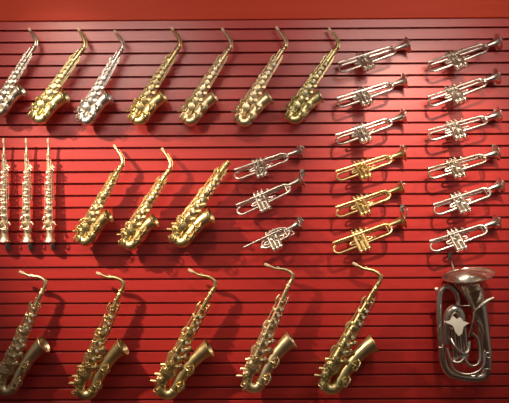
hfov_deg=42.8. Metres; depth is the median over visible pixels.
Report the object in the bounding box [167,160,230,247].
saxophone
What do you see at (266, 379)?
cup
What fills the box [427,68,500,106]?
trumpet
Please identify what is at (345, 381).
cup
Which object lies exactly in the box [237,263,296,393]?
saxophone
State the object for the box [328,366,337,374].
cup
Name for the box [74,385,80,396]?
key
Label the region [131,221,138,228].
cup
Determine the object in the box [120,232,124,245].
key
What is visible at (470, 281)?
tuba
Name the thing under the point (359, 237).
trumpet
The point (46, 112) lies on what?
cup
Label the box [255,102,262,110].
key
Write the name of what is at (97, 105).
key
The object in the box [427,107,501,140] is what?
trumpet
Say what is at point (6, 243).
wall hook
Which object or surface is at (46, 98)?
cup
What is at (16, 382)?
key
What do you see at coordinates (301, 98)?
cup
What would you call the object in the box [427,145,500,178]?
trumpet
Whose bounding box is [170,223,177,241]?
key
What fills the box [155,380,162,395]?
key
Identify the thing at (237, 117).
cup
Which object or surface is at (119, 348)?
saxophone
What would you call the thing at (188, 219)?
cup
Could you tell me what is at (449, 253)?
wall hook
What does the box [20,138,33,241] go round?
saxophone
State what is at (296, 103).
key
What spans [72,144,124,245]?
saxophone
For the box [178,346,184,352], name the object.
key
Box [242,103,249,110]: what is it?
cup
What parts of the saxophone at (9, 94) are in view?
key rod, key rod, key rod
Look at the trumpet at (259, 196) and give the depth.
4.06 m
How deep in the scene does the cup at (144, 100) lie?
4.05 m
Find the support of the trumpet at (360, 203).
hanging from the wall hook
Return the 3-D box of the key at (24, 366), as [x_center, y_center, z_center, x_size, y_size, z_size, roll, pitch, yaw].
[-1.411,1.015,3.993,0.068,0.057,0.029,1,-2,-32]
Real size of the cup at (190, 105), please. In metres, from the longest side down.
0.051 x 0.050 x 0.024 m
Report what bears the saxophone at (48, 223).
on the wall hook at (52, 244)
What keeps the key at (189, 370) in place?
on the saxophone at (204, 351)
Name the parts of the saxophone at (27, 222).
key rod, key rod, key rod, key rod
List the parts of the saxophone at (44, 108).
key rod, key rod, key rod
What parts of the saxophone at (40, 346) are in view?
key rod, key rod, key rod, key rod, key rod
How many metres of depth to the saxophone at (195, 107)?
4.05 m
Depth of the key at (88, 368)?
4.00 m
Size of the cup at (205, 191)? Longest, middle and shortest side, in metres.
0.044 x 0.039 x 0.024 m
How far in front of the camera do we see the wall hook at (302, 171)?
4.15 m
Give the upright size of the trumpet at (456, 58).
0.252 m
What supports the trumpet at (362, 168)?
hanging from the wall hook
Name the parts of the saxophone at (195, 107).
key rod, key rod, key rod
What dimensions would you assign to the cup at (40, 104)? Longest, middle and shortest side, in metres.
0.052 x 0.049 x 0.024 m
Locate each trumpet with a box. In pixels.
[234,143,302,179]
[235,172,304,214]
[332,212,406,253]
[335,108,406,144]
[335,145,406,180]
[335,180,404,217]
[336,73,407,107]
[337,37,410,72]
[427,34,502,71]
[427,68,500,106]
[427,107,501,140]
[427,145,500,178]
[429,214,501,251]
[432,177,504,214]
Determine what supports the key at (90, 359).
on the saxophone at (119, 348)
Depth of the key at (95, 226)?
4.00 m
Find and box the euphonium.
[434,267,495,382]
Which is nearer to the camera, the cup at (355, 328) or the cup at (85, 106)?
the cup at (355, 328)
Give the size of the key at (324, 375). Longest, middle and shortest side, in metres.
0.153 x 0.055 x 0.025 m
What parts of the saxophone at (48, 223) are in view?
key rod, key rod, key rod, key rod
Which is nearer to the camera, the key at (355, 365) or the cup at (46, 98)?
the key at (355, 365)
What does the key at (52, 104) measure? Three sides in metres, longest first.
0.053 x 0.052 x 0.027 m
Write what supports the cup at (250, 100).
on the saxophone at (246, 114)
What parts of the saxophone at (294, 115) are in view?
key rod, key rod, key rod, key rod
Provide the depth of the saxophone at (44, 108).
4.06 m
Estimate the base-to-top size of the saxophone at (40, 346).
0.779 m
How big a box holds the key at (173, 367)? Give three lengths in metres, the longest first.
0.064 x 0.055 x 0.031 m
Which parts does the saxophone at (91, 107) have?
key rod, key rod, key rod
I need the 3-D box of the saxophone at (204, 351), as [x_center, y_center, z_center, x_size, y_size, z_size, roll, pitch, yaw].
[-0.433,0.821,4.017,0.419,0.810,0.130,0,-2,-2]
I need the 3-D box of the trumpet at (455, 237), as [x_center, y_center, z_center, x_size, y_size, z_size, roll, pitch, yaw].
[1.315,0.197,4.043,0.452,0.235,0.117,0,-2,-6]
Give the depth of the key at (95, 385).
3.98 m
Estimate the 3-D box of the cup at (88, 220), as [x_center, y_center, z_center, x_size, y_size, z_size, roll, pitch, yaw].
[-1.025,0.121,4.036,0.050,0.047,0.024,0,-2,-19]
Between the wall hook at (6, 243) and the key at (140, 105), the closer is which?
the key at (140, 105)
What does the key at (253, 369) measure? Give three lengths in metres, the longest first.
0.067 x 0.057 x 0.028 m
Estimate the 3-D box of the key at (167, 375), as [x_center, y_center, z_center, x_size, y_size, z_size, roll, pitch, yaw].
[-0.533,1.070,3.993,0.066,0.058,0.030,0,-2,-25]
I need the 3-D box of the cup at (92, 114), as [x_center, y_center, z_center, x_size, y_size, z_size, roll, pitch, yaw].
[-1.006,-0.539,4.032,0.050,0.048,0.024,0,-2,-17]
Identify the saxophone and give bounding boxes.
[0,28,37,116]
[0,138,10,241]
[0,270,49,396]
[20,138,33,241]
[27,27,86,123]
[42,138,55,241]
[68,271,128,400]
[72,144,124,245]
[74,30,124,125]
[117,147,172,249]
[126,27,181,125]
[150,268,217,399]
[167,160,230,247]
[177,28,232,125]
[231,26,287,126]
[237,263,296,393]
[282,27,339,123]
[315,262,382,394]
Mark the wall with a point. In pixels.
(160, 297)
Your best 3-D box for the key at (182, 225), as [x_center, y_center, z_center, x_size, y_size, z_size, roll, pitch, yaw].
[-0.444,0.151,4.025,0.056,0.059,0.028,0,-2,-14]
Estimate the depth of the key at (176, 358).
3.99 m
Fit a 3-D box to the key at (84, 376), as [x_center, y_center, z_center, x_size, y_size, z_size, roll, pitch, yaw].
[-1.045,1.078,3.997,0.066,0.056,0.028,0,-2,-24]
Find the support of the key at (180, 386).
on the saxophone at (204, 351)
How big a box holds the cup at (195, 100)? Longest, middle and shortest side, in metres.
0.048 x 0.048 x 0.025 m
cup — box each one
[1,103,8,109]
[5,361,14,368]
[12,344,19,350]
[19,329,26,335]
[37,101,44,108]
[42,95,49,102]
[42,109,49,116]
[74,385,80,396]
[81,223,88,230]
[82,103,89,110]
[85,217,92,224]
[87,98,93,104]
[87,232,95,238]
[89,111,96,117]
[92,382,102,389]
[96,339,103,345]
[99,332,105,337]
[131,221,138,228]
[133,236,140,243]
[141,97,147,103]
[142,110,149,117]
[144,90,150,97]
[148,102,155,109]
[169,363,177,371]
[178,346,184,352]
[181,109,185,120]
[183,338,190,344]
[184,215,192,223]
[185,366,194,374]
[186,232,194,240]
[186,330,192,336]
[187,102,194,109]
[192,97,199,104]
[203,189,208,195]
[235,112,239,121]
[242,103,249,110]
[247,97,253,104]
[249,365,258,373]
[262,375,271,383]
[266,331,272,337]
[268,324,274,329]
[270,358,279,366]
[298,95,304,102]
[306,101,313,108]
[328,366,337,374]
[341,377,350,385]
[352,325,358,331]
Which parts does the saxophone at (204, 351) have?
key rod, key rod, key rod, key rod, key rod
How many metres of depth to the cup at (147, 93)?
4.05 m
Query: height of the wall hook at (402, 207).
0.106 m
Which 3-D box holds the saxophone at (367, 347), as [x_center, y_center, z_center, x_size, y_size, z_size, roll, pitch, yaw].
[0.584,0.784,4.011,0.435,0.820,0.132,0,-2,-2]
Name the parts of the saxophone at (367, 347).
key rod, key rod, key rod, key rod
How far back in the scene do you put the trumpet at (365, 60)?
4.08 m
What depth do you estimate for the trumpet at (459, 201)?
4.05 m
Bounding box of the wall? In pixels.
[0,18,508,402]
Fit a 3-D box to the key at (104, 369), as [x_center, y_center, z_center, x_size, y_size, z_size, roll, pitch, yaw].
[-0.920,1.032,3.988,0.070,0.058,0.030,1,-2,-32]
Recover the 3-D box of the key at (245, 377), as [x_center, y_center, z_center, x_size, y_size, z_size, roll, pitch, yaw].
[-0.051,1.079,3.991,0.051,0.151,0.023,-1,-2,15]
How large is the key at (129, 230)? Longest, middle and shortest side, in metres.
0.051 x 0.051 x 0.024 m
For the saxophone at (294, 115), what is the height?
0.622 m
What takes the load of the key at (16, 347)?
on the saxophone at (40, 346)
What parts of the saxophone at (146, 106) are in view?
key rod, key rod, key rod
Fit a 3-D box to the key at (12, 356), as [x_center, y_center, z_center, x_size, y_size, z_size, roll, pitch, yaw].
[-1.490,0.956,4.007,0.058,0.049,0.026,0,-2,-25]
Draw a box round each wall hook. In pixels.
[4,242,9,248]
[27,242,32,248]
[49,242,54,248]
[300,169,305,177]
[400,204,407,216]
[448,252,454,270]
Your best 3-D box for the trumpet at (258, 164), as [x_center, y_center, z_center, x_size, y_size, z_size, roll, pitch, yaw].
[0.089,-0.252,4.064,0.439,0.232,0.118,0,-2,-5]
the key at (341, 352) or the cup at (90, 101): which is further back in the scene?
the cup at (90, 101)
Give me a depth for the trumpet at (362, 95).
4.07 m
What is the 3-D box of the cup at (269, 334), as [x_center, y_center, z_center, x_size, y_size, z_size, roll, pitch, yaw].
[0.089,0.820,4.003,0.051,0.044,0.026,1,-2,-30]
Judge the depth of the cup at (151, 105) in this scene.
4.02 m
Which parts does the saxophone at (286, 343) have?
key rod, key rod, key rod, key rod, key rod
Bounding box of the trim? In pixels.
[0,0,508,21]
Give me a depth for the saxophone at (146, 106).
4.05 m
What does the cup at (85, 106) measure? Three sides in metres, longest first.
0.050 x 0.048 x 0.023 m
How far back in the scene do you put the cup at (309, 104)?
4.01 m
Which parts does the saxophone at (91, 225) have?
key rod, key rod, key rod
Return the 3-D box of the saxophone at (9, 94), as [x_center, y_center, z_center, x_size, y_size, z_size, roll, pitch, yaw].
[-1.518,-0.818,4.075,0.306,0.575,0.110,0,-2,-2]
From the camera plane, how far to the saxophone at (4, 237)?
4.08 m
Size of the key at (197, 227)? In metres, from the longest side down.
0.060 x 0.059 x 0.031 m
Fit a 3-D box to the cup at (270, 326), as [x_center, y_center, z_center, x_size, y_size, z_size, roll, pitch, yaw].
[0.103,0.772,4.005,0.046,0.042,0.024,0,-2,-19]
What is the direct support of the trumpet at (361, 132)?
hanging from the wall hook
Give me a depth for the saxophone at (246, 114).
4.05 m
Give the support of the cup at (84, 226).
on the saxophone at (91, 225)
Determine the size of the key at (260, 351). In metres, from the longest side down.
0.060 x 0.051 x 0.027 m
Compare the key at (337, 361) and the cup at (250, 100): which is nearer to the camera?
the key at (337, 361)
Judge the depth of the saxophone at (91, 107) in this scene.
4.06 m
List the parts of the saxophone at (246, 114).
key rod, key rod, key rod, key rod, key rod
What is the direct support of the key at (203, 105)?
on the saxophone at (195, 107)
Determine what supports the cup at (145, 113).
on the saxophone at (146, 106)
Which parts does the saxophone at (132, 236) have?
key rod, key rod, key rod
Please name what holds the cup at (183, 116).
on the saxophone at (195, 107)
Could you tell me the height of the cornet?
0.216 m
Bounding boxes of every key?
[0,369,10,377]
[8,353,17,360]
[12,378,22,386]
[20,362,30,370]
[48,101,56,108]
[80,372,89,381]
[84,364,93,372]
[87,356,96,363]
[92,223,100,230]
[93,102,101,109]
[100,365,110,373]
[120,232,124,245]
[126,227,134,234]
[135,102,143,109]
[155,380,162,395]
[163,371,172,379]
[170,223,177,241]
[173,355,181,362]
[176,382,184,390]
[178,221,186,230]
[188,208,196,216]
[193,223,201,231]
[200,102,207,110]
[242,374,249,389]
[254,357,262,364]
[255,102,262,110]
[257,348,265,355]
[293,100,300,108]
[320,366,327,389]
[334,358,342,365]
[338,349,346,356]
[351,361,359,369]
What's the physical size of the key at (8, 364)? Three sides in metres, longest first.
0.062 x 0.052 x 0.028 m
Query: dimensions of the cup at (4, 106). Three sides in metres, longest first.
0.046 x 0.045 x 0.022 m
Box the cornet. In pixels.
[243,216,302,250]
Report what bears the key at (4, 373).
on the saxophone at (40, 346)
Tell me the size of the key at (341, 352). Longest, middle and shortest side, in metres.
0.059 x 0.054 x 0.029 m
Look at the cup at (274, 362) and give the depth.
3.97 m
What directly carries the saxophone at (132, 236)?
hanging from the wall hook
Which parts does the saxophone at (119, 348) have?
key rod, key rod, key rod, key rod, key rod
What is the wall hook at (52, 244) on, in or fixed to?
attached to the wall
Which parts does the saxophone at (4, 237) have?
key rod, key rod, key rod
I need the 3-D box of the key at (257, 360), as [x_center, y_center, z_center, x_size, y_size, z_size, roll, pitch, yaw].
[0.021,0.980,3.995,0.065,0.054,0.029,1,-2,-32]
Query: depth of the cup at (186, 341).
4.00 m
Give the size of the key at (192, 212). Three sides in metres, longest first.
0.054 x 0.050 x 0.027 m
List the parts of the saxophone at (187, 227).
key rod, key rod, key rod, key rod, key rod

